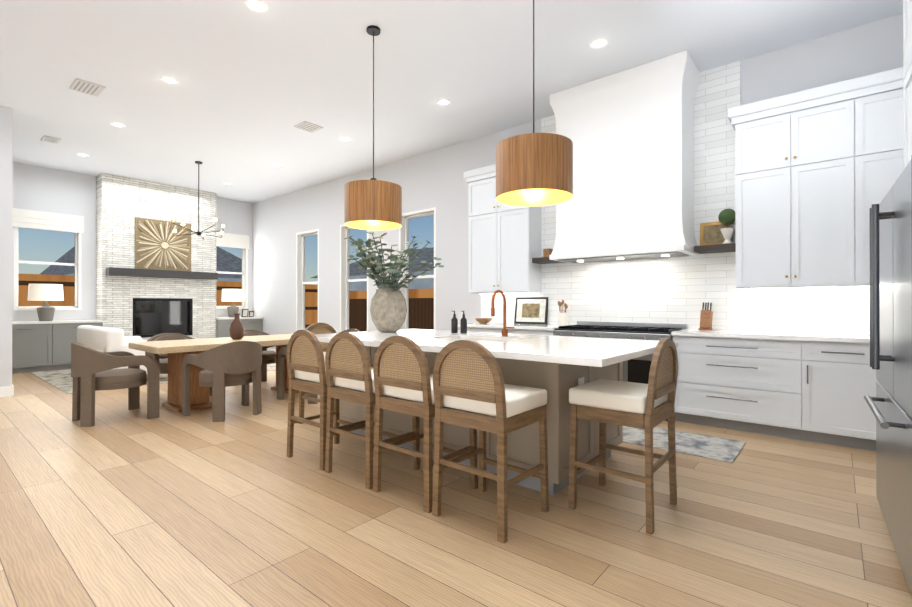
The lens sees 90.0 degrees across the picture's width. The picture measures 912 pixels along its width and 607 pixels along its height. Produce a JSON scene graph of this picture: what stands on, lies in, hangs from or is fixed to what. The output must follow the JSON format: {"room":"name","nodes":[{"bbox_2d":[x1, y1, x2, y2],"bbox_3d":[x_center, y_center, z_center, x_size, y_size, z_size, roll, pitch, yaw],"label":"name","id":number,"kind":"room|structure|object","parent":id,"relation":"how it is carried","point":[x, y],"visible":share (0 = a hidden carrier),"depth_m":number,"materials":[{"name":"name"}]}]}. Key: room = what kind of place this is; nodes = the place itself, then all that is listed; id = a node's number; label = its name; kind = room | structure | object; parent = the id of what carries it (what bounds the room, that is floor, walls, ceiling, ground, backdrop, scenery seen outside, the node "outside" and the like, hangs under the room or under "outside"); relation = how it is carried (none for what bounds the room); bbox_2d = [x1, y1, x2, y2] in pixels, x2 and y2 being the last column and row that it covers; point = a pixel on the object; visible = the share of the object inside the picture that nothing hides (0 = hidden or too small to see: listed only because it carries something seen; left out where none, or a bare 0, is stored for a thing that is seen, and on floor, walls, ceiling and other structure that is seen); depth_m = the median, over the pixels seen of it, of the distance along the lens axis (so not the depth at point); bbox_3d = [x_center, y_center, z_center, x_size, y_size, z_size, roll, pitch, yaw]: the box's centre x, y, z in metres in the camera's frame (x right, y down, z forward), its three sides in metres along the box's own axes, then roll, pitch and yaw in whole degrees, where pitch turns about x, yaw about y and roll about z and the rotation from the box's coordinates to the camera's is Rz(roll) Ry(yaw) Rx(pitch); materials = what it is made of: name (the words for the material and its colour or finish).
{"room":"open-plan kitchen","nodes":[
{"label":"open-plan kitchen","id":0,"kind":"room"},
{"bbox_2d":[0,105,13,396],"bbox_3d":[-7.133,-0.683,4.621,0.200,3.800,3.815,0,0,40],"label":"wall","id":1,"kind":"structure","parent":0,"point":[6,192],"depth_m":5.98,"materials":[{"name":"white paint"}]},
{"bbox_2d":[12,162,252,320],"bbox_3d":[-8.106,-0.674,8.399,0.200,3.800,8.780,0,0,40],"label":"wall","id":2,"kind":"structure","parent":0,"point":[38,188],"depth_m":9.05,"materials":[{"name":"white paint"}]},
{"bbox_2d":[14,227,81,309],"bbox_3d":[-7.810,-0.773,8.732,0.230,1.800,0.970,0,0,40],"label":"window","id":3,"kind":"structure","parent":2,"relation":"in","point":[77,265],"depth_m":8.86,"materials":[{"name":"white wood"}]},
{"bbox_2d":[13,208,83,233],"bbox_3d":[-7.728,-1.563,8.666,0.038,0.340,1.030,0,0,40],"label":"blind","id":4,"kind":"object","parent":2,"relation":"attached to","point":[32,219],"visible":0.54,"depth_m":8.64,"materials":[{"name":"white fabric"}]},
{"bbox_2d":[216,249,247,308],"bbox_3d":[-5.635,-0.767,11.346,0.230,1.800,0.830,0,0,40],"label":"window","id":5,"kind":"structure","parent":2,"relation":"in","point":[244,273],"depth_m":11.59,"materials":[{"name":"white wood"}]},
{"bbox_2d":[216,232,249,248],"bbox_3d":[-5.554,-1.557,11.280,0.038,0.340,0.890,0,0,40],"label":"blind","id":6,"kind":"object","parent":2,"relation":"attached to","point":[234,240],"visible":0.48,"depth_m":11.29,"materials":[{"name":"white fabric"}]},
{"bbox_2d":[96,172,215,340],"bbox_3d":[-6.425,-0.670,9.909,0.454,3.800,2.150,0,0,40],"label":"fireplace surround","id":7,"kind":"structure","parent":0,"point":[145,308],"depth_m":9.59,"materials":[{"name":"white brick"}]},
{"bbox_2d":[106,267,217,279],"bbox_3d":[-6.161,-0.626,9.689,0.239,0.150,2.030,0,0,40],"label":"mantel shelf","id":8,"kind":"object","parent":7,"relation":"attached to","point":[113,271],"visible":1,"depth_m":9.50,"materials":[{"name":"grey wood"}]},
{"bbox_2d":[135,217,190,270],"bbox_3d":[-6.229,-1.240,9.747,0.060,1.060,1.060,0,0,40],"label":"picture","id":9,"kind":"object","parent":7,"relation":"attached to","point":[159,245],"visible":0.98,"depth_m":9.70},
{"bbox_2d":[0,0,902,203],"bbox_3d":[-3.141,-2.634,4.404,12.950,0.100,8.980,0,0,40],"label":"ceiling","id":10,"kind":"structure","parent":0,"point":[243,97],"depth_m":4.99,"materials":[{"name":"white paint"}]},
{"bbox_2d":[41,135,60,143],"bbox_3d":[-6.351,-2.569,7.152,0.300,0.013,0.200,0,0,40],"label":"ceiling vent","id":11,"kind":"object","parent":10,"relation":"in","point":[51,139],"visible":0.98,"depth_m":7.13,"materials":[{"name":"grey"}]},
{"bbox_2d":[76,153,88,156],"bbox_3d":[-6.454,-2.572,7.888,0.180,0.006,0.180,0,0,40],"label":"recessed light","id":12,"kind":"object","parent":10,"relation":"in","point":[83,154],"visible":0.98,"depth_m":7.87,"materials":[{"name":"white"}]},
{"bbox_2d":[69,78,105,96],"bbox_3d":[-4.401,-2.574,5.446,0.380,0.013,0.270,0,0,40],"label":"ceiling vent","id":13,"kind":"object","parent":10,"relation":"in","point":[87,87],"visible":0.98,"depth_m":5.42,"materials":[{"name":"grey metal"}]},
{"bbox_2d":[110,122,124,126],"bbox_3d":[-4.878,-2.575,6.577,0.180,0.006,0.180,0,0,40],"label":"recessed light","id":14,"kind":"object","parent":10,"relation":"in","point":[117,124],"visible":1,"depth_m":6.56,"materials":[{"name":"white plastic"}]},
{"bbox_2d":[161,76,178,83],"bbox_3d":[-3.302,-2.579,5.266,0.180,0.006,0.180,0,0,40],"label":"recessed light","id":15,"kind":"object","parent":10,"relation":"in","point":[170,80],"visible":1,"depth_m":5.27,"materials":[{"name":"white"}]},
{"bbox_2d":[170,161,224,239],"bbox_3d":[-4.681,-1.893,8.298,0.994,1.362,0.997,0,0,40],"label":"chandelier","id":16,"kind":"object","parent":10,"relation":"hanging from","point":[198,232],"visible":1,"depth_m":8.29,"materials":[{"name":"black metal"}]},
{"bbox_2d":[246,0,267,11],"bbox_3d":[-1.726,-2.582,3.955,0.180,0.006,0.180,0,0,40],"label":"recessed light","id":17,"kind":"object","parent":10,"relation":"in","point":[257,5],"visible":1,"depth_m":3.95,"materials":[{"name":"white"}]},
{"bbox_2d":[294,121,322,132],"bbox_3d":[-2.151,-2.571,6.650,0.300,0.013,0.300,0,0,40],"label":"ceiling vent","id":18,"kind":"object","parent":10,"relation":"in","point":[308,126],"visible":1,"depth_m":6.64,"materials":[{"name":"grey metal"}]},
{"bbox_2d":[339,137,350,140],"bbox_3d":[-1.735,-2.574,7.150,0.180,0.006,0.180,0,0,40],"label":"recessed light","id":19,"kind":"object","parent":10,"relation":"in","point":[345,139],"visible":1,"depth_m":7.15,"materials":[{"name":"white"}]},
{"bbox_2d":[344,25,401,229],"bbox_3d":[-0.777,-1.659,4.296,0.530,1.850,0.530,0,0,40],"label":"pendant light","id":20,"kind":"object","parent":10,"relation":"hanging from","point":[373,203],"visible":1,"depth_m":4.09,"materials":[{"name":"brown wood"}]},
{"bbox_2d":[437,99,449,104],"bbox_3d":[-0.159,-2.577,5.839,0.180,0.006,0.180,0,0,40],"label":"recessed light","id":21,"kind":"object","parent":10,"relation":"in","point":[443,101],"visible":1,"depth_m":5.83,"materials":[{"name":"white plastic"}]},
{"bbox_2d":[496,0,572,205],"bbox_3d":[0.545,-1.662,3.196,0.530,1.850,0.530,0,0,40],"label":"pendant light","id":22,"kind":"object","parent":10,"relation":"hanging from","point":[534,169],"visible":1,"depth_m":2.98,"materials":[{"name":"brown wood"}]},
{"bbox_2d":[589,38,607,48],"bbox_3d":[1.417,-2.580,4.528,0.180,0.006,0.180,0,0,40],"label":"recessed light","id":23,"kind":"object","parent":10,"relation":"in","point":[598,43],"visible":1,"depth_m":4.53,"materials":[{"name":"white plastic"}]},
{"bbox_2d":[0,369,911,606],"bbox_3d":[-3.141,1.266,4.395,12.950,0.100,8.980,0,0,40],"label":"floor","id":24,"kind":"structure","parent":0,"point":[119,504],"depth_m":2.50,"materials":[{"name":"brown wood"}]},
{"bbox_2d":[12,324,55,373],"bbox_3d":[-7.774,0.796,8.203,0.550,0.860,0.807,0,0,40],"label":"base cabinet","id":25,"kind":"object","parent":24,"relation":"on","point":[38,346],"depth_m":8.11,"materials":[{"name":"grey wood"}]},
{"bbox_2d":[12,320,103,323],"bbox_3d":[-7.546,0.346,8.462,0.570,0.040,1.518,0,0,40],"label":"countertop","id":26,"kind":"structure","parent":25,"relation":"on","point":[59,321],"depth_m":8.43,"materials":[{"name":"white stone"}]},
{"bbox_2d":[28,284,63,320],"bbox_3d":[-7.568,-0.015,8.419,0.500,0.680,0.500,0,0,40],"label":"table lamp","id":27,"kind":"object","parent":26,"relation":"on","point":[45,293],"visible":1,"depth_m":8.31,"materials":[{"name":"white fabric"}]},
{"bbox_2d":[56,324,102,369],"bbox_3d":[-7.333,0.797,8.732,0.550,0.860,0.807,0,0,40],"label":"base cabinet","id":28,"kind":"object","parent":24,"relation":"on","point":[66,334],"depth_m":8.44,"materials":[{"name":"grey wood"}]},
{"bbox_2d":[71,343,159,426],"bbox_3d":[-3.650,0.808,4.840,0.696,0.820,0.668,0,0,40],"label":"dining chair","id":29,"kind":"object","parent":24,"relation":"on","point":[93,371],"visible":1,"depth_m":4.66,"materials":[{"name":"fabric"}]},
{"bbox_2d":[30,363,275,393],"bbox_3d":[-5.180,1.222,8.511,2.950,0.010,3.700,0,0,40],"label":"area rug","id":30,"kind":"object","parent":24,"relation":"on","point":[62,380],"visible":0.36,"depth_m":7.48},
{"bbox_2d":[77,325,163,374],"bbox_3d":[-5.448,0.793,7.525,1.900,0.840,0.940,0,0,40],"label":"sofa","id":31,"kind":"object","parent":30,"relation":"on","point":[102,339],"visible":0.35,"depth_m":6.83,"materials":[{"name":"white fabric"}]},
{"bbox_2d":[145,333,212,395],"bbox_3d":[-3.671,0.810,5.994,0.668,0.820,0.696,0,0,40],"label":"dining chair","id":32,"kind":"object","parent":24,"relation":"on","point":[161,360],"visible":0.21,"depth_m":6.02,"materials":[{"name":"fabric"}]},
{"bbox_2d":[129,334,298,411],"bbox_3d":[-2.739,0.840,5.934,1.000,0.760,2.300,0,0,40],"label":"dining table","id":33,"kind":"object","parent":24,"relation":"on","point":[176,351],"visible":0.58,"depth_m":5.29,"materials":[{"name":"brown wood"}]},
{"bbox_2d":[229,314,244,339],"bbox_3d":[-2.800,0.294,5.831,0.180,0.330,0.177,0,0,40],"label":"vase","id":34,"kind":"object","parent":33,"relation":"on","point":[236,330],"visible":1,"depth_m":5.78,"materials":[{"name":"brown ceramic"}]},
{"bbox_2d":[182,341,261,421],"bbox_3d":[-2.511,0.808,5.029,0.668,0.820,0.696,0,0,40],"label":"dining chair","id":35,"kind":"object","parent":24,"relation":"on","point":[236,363],"visible":1,"depth_m":4.81,"materials":[{"name":"fabric"}]},
{"bbox_2d":[216,317,262,337],"bbox_3d":[-5.344,0.783,11.095,0.586,0.900,1.077,0,0,40],"label":"base cabinet","id":36,"kind":"object","parent":24,"relation":"on","point":[223,324],"visible":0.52,"depth_m":10.77,"materials":[{"name":"grey wood"}]},
{"bbox_2d":[222,289,243,316],"bbox_3d":[-5.394,-0.008,11.033,0.500,0.680,0.500,0,0,40],"label":"table lamp","id":37,"kind":"object","parent":36,"relation":"on","point":[232,295],"visible":0.98,"depth_m":10.90,"materials":[{"name":"white fabric"}]},
{"bbox_2d":[241,309,247,316],"bbox_3d":[-5.168,0.235,11.170,0.050,0.200,0.150,0,0,40],"label":"framed picture","id":38,"kind":"object","parent":36,"relation":"on","point":[245,313],"depth_m":11.16,"materials":[{"name":"black"}]},
{"bbox_2d":[249,311,253,316],"bbox_3d":[-5.069,0.260,11.296,0.041,0.150,0.120,0,0,40],"label":"framed picture","id":39,"kind":"object","parent":36,"relation":"on","point":[251,313],"depth_m":11.29,"materials":[{"name":"black"}]},
{"bbox_2d":[244,330,275,381],"bbox_3d":[-2.967,0.812,6.840,0.668,0.820,0.696,0,0,40],"label":"dining chair","id":40,"kind":"object","parent":24,"relation":"on","point":[268,357],"visible":0.17,"depth_m":7.01,"materials":[{"name":"wood"}]},
{"bbox_2d":[277,347,316,403],"bbox_3d":[-1.808,0.810,5.875,0.668,0.820,0.696,0,0,40],"label":"dining chair","id":41,"kind":"object","parent":24,"relation":"on","point":[282,353],"visible":0.1,"depth_m":5.77,"materials":[{"name":"wood"}]},
{"bbox_2d":[298,323,336,423],"bbox_3d":[-1.260,0.709,4.665,0.502,1.017,0.496,0,0,40],"label":"stool","id":42,"kind":"object","parent":24,"relation":"on","point":[319,328],"visible":0.21,"depth_m":4.75,"materials":[{"name":"brown wood"}]},
{"bbox_2d":[287,330,372,470],"bbox_3d":[-1.006,0.707,3.640,0.496,1.017,0.502,0,0,40],"label":"stool","id":43,"kind":"object","parent":24,"relation":"on","point":[306,365],"visible":0.75,"depth_m":3.48,"materials":[{"name":"brown wood"}]},
{"bbox_2d":[339,329,359,332],"bbox_3d":[-1.828,0.813,7.029,0.696,0.820,0.668,0,0,40],"label":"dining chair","id":44,"kind":"object","parent":24,"relation":"on","point":[352,330],"visible":0.04,"depth_m":7.24,"materials":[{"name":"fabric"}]},
{"bbox_2d":[325,332,419,489],"bbox_3d":[-0.606,0.706,3.307,0.496,1.017,0.502,0,0,40],"label":"stool","id":45,"kind":"object","parent":24,"relation":"on","point":[349,374],"visible":0.71,"depth_m":3.15,"materials":[{"name":"brown wood"}]},
{"bbox_2d":[373,336,477,512],"bbox_3d":[-0.199,0.705,2.968,0.496,1.017,0.502,0,0,40],"label":"stool","id":46,"kind":"object","parent":24,"relation":"on","point":[403,378],"visible":0.83,"depth_m":2.81,"materials":[{"name":"brown wood"}]},
{"bbox_2d":[458,327,489,331],"bbox_3d":[0.408,0.779,6.600,0.587,0.885,0.628,0,0,40],"label":"base cabinet","id":47,"kind":"object","parent":24,"relation":"on","point":[471,329],"depth_m":6.28,"materials":[{"name":"white wood"}]},
{"bbox_2d":[458,323,558,330],"bbox_3d":[0.773,0.311,6.274,1.608,0.040,0.663,0,0,40],"label":"countertop","id":48,"kind":"structure","parent":47,"relation":"on","point":[517,327],"depth_m":5.99,"materials":[{"name":"white stone"}]},
{"bbox_2d":[475,318,491,323],"bbox_3d":[0.404,0.253,6.665,0.260,0.075,0.260,0,0,40],"label":"bowl","id":49,"kind":"object","parent":48,"relation":"on","point":[483,320],"visible":0.98,"depth_m":6.59,"materials":[{"name":"brown wood"}]},
{"bbox_2d":[514,297,547,324],"bbox_3d":[1.061,0.101,6.439,0.520,0.379,0.073,0,0,40],"label":"framed picture","id":50,"kind":"object","parent":48,"relation":"on","point":[531,310],"visible":0.98,"depth_m":6.42,"materials":[{"name":"black"}]},
{"bbox_2d":[558,300,567,325],"bbox_3d":[1.406,0.119,5.987,0.137,0.340,0.118,0,0,40],"label":"utensil crock","id":51,"kind":"object","parent":48,"relation":"on","point":[562,318],"visible":0.98,"depth_m":5.95,"materials":[{"name":"white ceramic"}]},
{"bbox_2d":[333,337,622,494],"bbox_3d":[0.085,0.770,3.973,2.372,0.890,1.136,0,0,40],"label":"kitchen island","id":52,"kind":"object","parent":24,"relation":"on","point":[557,368],"depth_m":3.02,"materials":[{"name":"beige wood"}]},
{"bbox_2d":[314,329,459,348],"bbox_3d":[-0.551,0.306,4.304,1.050,0.040,1.450,0,0,40],"label":"island countertop","id":53,"kind":"structure","parent":52,"relation":"on","point":[366,338],"depth_m":4.21,"materials":[{"name":"white stone"}]},
{"bbox_2d":[344,232,443,331],"bbox_3d":[-0.693,-0.219,4.583,0.971,1.009,0.955,0,0,40],"label":"vase","id":54,"kind":"object","parent":53,"relation":"on","point":[388,309],"visible":1,"depth_m":4.47,"materials":[{"name":"ceramic"}]},
{"bbox_2d":[451,311,457,332],"bbox_3d":[-0.015,0.177,4.411,0.063,0.216,0.064,0,0,1],"label":"soap bottle","id":55,"kind":"object","parent":53,"relation":"on","point":[454,324],"depth_m":4.39,"materials":[{"name":"black glass"}]},
{"bbox_2d":[460,311,466,332],"bbox_3d":[0.074,0.177,4.376,0.063,0.216,0.064,0,0,1],"label":"soap bottle","id":56,"kind":"object","parent":53,"relation":"on","point":[463,322],"depth_m":4.35,"materials":[{"name":"black glass"}]},
{"bbox_2d":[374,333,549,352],"bbox_3d":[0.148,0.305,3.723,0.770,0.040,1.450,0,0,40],"label":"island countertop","id":57,"kind":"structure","parent":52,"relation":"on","point":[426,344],"depth_m":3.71,"materials":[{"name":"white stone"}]},
{"bbox_2d":[491,290,513,335],"bbox_3d":[0.399,0.083,3.918,0.123,0.403,0.225,0,0,40],"label":"faucet","id":58,"kind":"object","parent":57,"relation":"on","point":[504,331],"visible":1,"depth_m":3.98,"materials":[{"name":"orange metal"}]},
{"bbox_2d":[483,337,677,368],"bbox_3d":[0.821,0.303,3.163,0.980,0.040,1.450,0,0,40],"label":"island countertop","id":59,"kind":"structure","parent":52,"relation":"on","point":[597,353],"depth_m":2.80,"materials":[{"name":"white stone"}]},
{"bbox_2d":[432,340,548,543],"bbox_3d":[0.201,0.704,2.636,0.496,1.017,0.502,0,0,40],"label":"stool","id":60,"kind":"object","parent":24,"relation":"on","point":[468,378],"visible":1,"depth_m":2.49,"materials":[{"name":"brown wood"}]},
{"bbox_2d":[490,327,521,333],"bbox_3d":[0.794,0.779,6.279,0.646,0.885,0.628,0,0,40],"label":"base cabinet","id":61,"kind":"object","parent":24,"relation":"on","point":[492,329],"depth_m":6.04,"materials":[{"name":"white wood"}]},
{"bbox_2d":[522,331,552,334],"bbox_3d":[1.178,0.778,5.959,0.585,0.885,0.628,0,0,40],"label":"base cabinet","id":62,"kind":"object","parent":24,"relation":"on","point":[523,332],"depth_m":5.68,"materials":[{"name":"white wood"}]},
{"bbox_2d":[553,321,686,420],"bbox_3d":[1.875,0.724,5.304,1.320,0.990,0.744,0,0,40],"label":"range","id":63,"kind":"object","parent":24,"relation":"on","point":[636,370],"visible":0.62,"depth_m":5.01,"materials":[{"name":"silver metal"}]},
{"bbox_2d":[568,338,677,534],"bbox_3d":[1.007,0.705,2.727,0.502,1.017,0.496,0,0,40],"label":"stool","id":64,"kind":"object","parent":24,"relation":"on","point":[602,402],"visible":1,"depth_m":2.61,"materials":[{"name":"brown wood"}]},
{"bbox_2d":[623,426,745,462],"bbox_3d":[1.318,1.213,4.555,2.600,0.008,0.670,0,0,40],"label":"runner rug","id":65,"kind":"object","parent":24,"relation":"on","point":[712,447],"visible":0.29,"depth_m":3.93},
{"bbox_2d":[672,337,810,440],"bbox_3d":[2.851,0.774,4.567,1.118,0.885,0.628,0,0,40],"label":"base cabinet","id":66,"kind":"object","parent":24,"relation":"on","point":[735,383],"depth_m":4.28,"materials":[{"name":"white wood"}]},
{"bbox_2d":[671,329,869,344],"bbox_3d":[3.305,0.306,4.168,2.327,0.040,0.663,0,0,40],"label":"countertop","id":67,"kind":"structure","parent":66,"relation":"on","point":[852,339],"depth_m":4.21,"materials":[{"name":"white stone"}]},
{"bbox_2d":[698,302,712,330],"bbox_3d":[2.690,0.137,4.909,0.110,0.300,0.185,0,0,40],"label":"knife block","id":68,"kind":"object","parent":67,"relation":"on","point":[706,315],"visible":0.98,"depth_m":4.89,"materials":[{"name":"brown wood"}]},
{"bbox_2d":[811,341,877,450],"bbox_3d":[3.470,0.773,4.052,0.608,0.885,0.628,0,0,40],"label":"base cabinet","id":69,"kind":"object","parent":24,"relation":"on","point":[815,387],"depth_m":3.84,"materials":[{"name":"white wood"}]},
{"bbox_2d":[864,159,911,596],"bbox_3d":[2.383,0.321,2.039,0.798,1.780,1.243,0,0,38],"label":"fridge","id":70,"kind":"object","parent":24,"relation":"on","point":[890,230],"visible":1,"depth_m":2.12,"materials":[{"name":"grey metal"}]},
{"bbox_2d":[903,0,911,169],"bbox_3d":[2.472,-0.380,1.990,0.675,3.180,1.274,0,0,38],"label":"surround","id":71,"kind":"object","parent":24,"relation":"on","point":[907,82],"visible":0.72,"depth_m":2.60,"materials":[{"name":"white"}]},
{"bbox_2d":[253,13,902,348],"bbox_3d":[-0.334,-0.675,7.774,12.950,3.800,0.200,0,0,40],"label":"wall","id":72,"kind":"structure","parent":0,"point":[433,179],"depth_m":7.57,"materials":[{"name":"white paint"}]},
{"bbox_2d":[296,229,318,330],"bbox_3d":[-3.245,-0.465,10.177,0.900,2.290,0.230,0,0,40],"label":"window","id":73,"kind":"structure","parent":72,"relation":"in","point":[300,280],"depth_m":10.41,"materials":[{"name":"white wood"}]},
{"bbox_2d":[340,224,367,331],"bbox_3d":[-1.977,-0.467,9.121,0.900,2.290,0.230,0,0,40],"label":"window","id":74,"kind":"structure","parent":72,"relation":"in","point":[345,280],"depth_m":9.36,"materials":[{"name":"white wood"}]},
{"bbox_2d":[399,207,435,329],"bbox_3d":[-0.631,-0.470,8.002,0.900,2.290,0.230,0,0,40],"label":"window","id":75,"kind":"structure","parent":72,"relation":"in","point":[404,233],"depth_m":8.21,"materials":[{"name":"white wood"}]},
{"bbox_2d":[464,164,540,293],"bbox_3d":[0.672,-1.049,6.544,1.150,1.818,0.383,0,0,40],"label":"upper cabinet","id":76,"kind":"object","parent":72,"relation":"attached to","point":[504,244],"visible":0.9,"depth_m":6.42,"materials":[{"name":"white wood"}]},
{"bbox_2d":[532,257,566,263],"bbox_3d":[1.275,-0.582,6.123,0.430,0.065,0.259,0,0,40],"label":"shelf","id":77,"kind":"object","parent":72,"relation":"attached to","point":[543,260],"visible":0.5,"depth_m":6.11,"materials":[{"name":"brown"}]},
{"bbox_2d":[543,248,552,256],"bbox_3d":[1.300,-0.701,6.090,0.255,0.170,0.107,0,0,40],"label":"decor","id":78,"kind":"object","parent":77,"relation":"on","point":[547,252],"visible":0.35,"depth_m":6.10,"materials":[{"name":"brown wood"}]},
{"bbox_2d":[549,50,699,262],"bbox_3d":[1.936,-1.554,5.364,1.555,2.053,0.584,0,0,40],"label":"range hood","id":79,"kind":"object","parent":72,"relation":"attached to","point":[629,133],"visible":0.98,"depth_m":5.07,"materials":[{"name":"white painted plaster"},{"name":"stainless steel"}]},
{"bbox_2d":[481,61,869,334],"bbox_3d":[2.405,-1.146,5.360,5.250,2.870,0.010,0,0,40],"label":"tile backsplash","id":80,"kind":"structure","parent":72,"relation":"attached to","point":[681,289],"depth_m":5.07,"materials":[{"name":"white tile"}]},
{"bbox_2d":[694,243,735,253],"bbox_3d":[2.785,-0.585,4.867,0.392,0.065,0.259,0,0,40],"label":"shelf","id":81,"kind":"object","parent":72,"relation":"attached to","point":[716,248],"visible":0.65,"depth_m":4.79,"materials":[{"name":"brown"}]},
{"bbox_2d":[700,209,734,244],"bbox_3d":[2.791,-0.806,4.871,0.368,0.375,0.243,0,0,40],"label":"decor","id":82,"kind":"object","parent":81,"relation":"on","point":[721,231],"visible":0.92,"depth_m":4.92,"materials":[{"name":"gold metal"}]},
{"bbox_2d":[732,87,867,289],"bbox_3d":[3.282,-1.009,4.402,0.963,1.710,0.337,0,0,40],"label":"upper cabinet","id":83,"kind":"object","parent":72,"relation":"attached to","point":[818,171],"depth_m":4.24,"materials":[{"name":"white wood"}]},
{"bbox_2d":[864,79,903,286],"bbox_3d":[3.933,-1.010,3.860,0.963,1.710,0.337,0,0,40],"label":"upper cabinet","id":84,"kind":"object","parent":72,"relation":"attached to","point":[883,102],"depth_m":3.89,"materials":[{"name":"white wood"}]},
{"label":"outside","id":85,"kind":"structure","parent":0,"visible":0},
{"bbox_2d":[18,246,433,331],"bbox_3d":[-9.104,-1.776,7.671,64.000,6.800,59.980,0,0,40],"label":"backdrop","id":86,"kind":"structure","parent":85,"point":[421,303],"depth_m":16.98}
]}

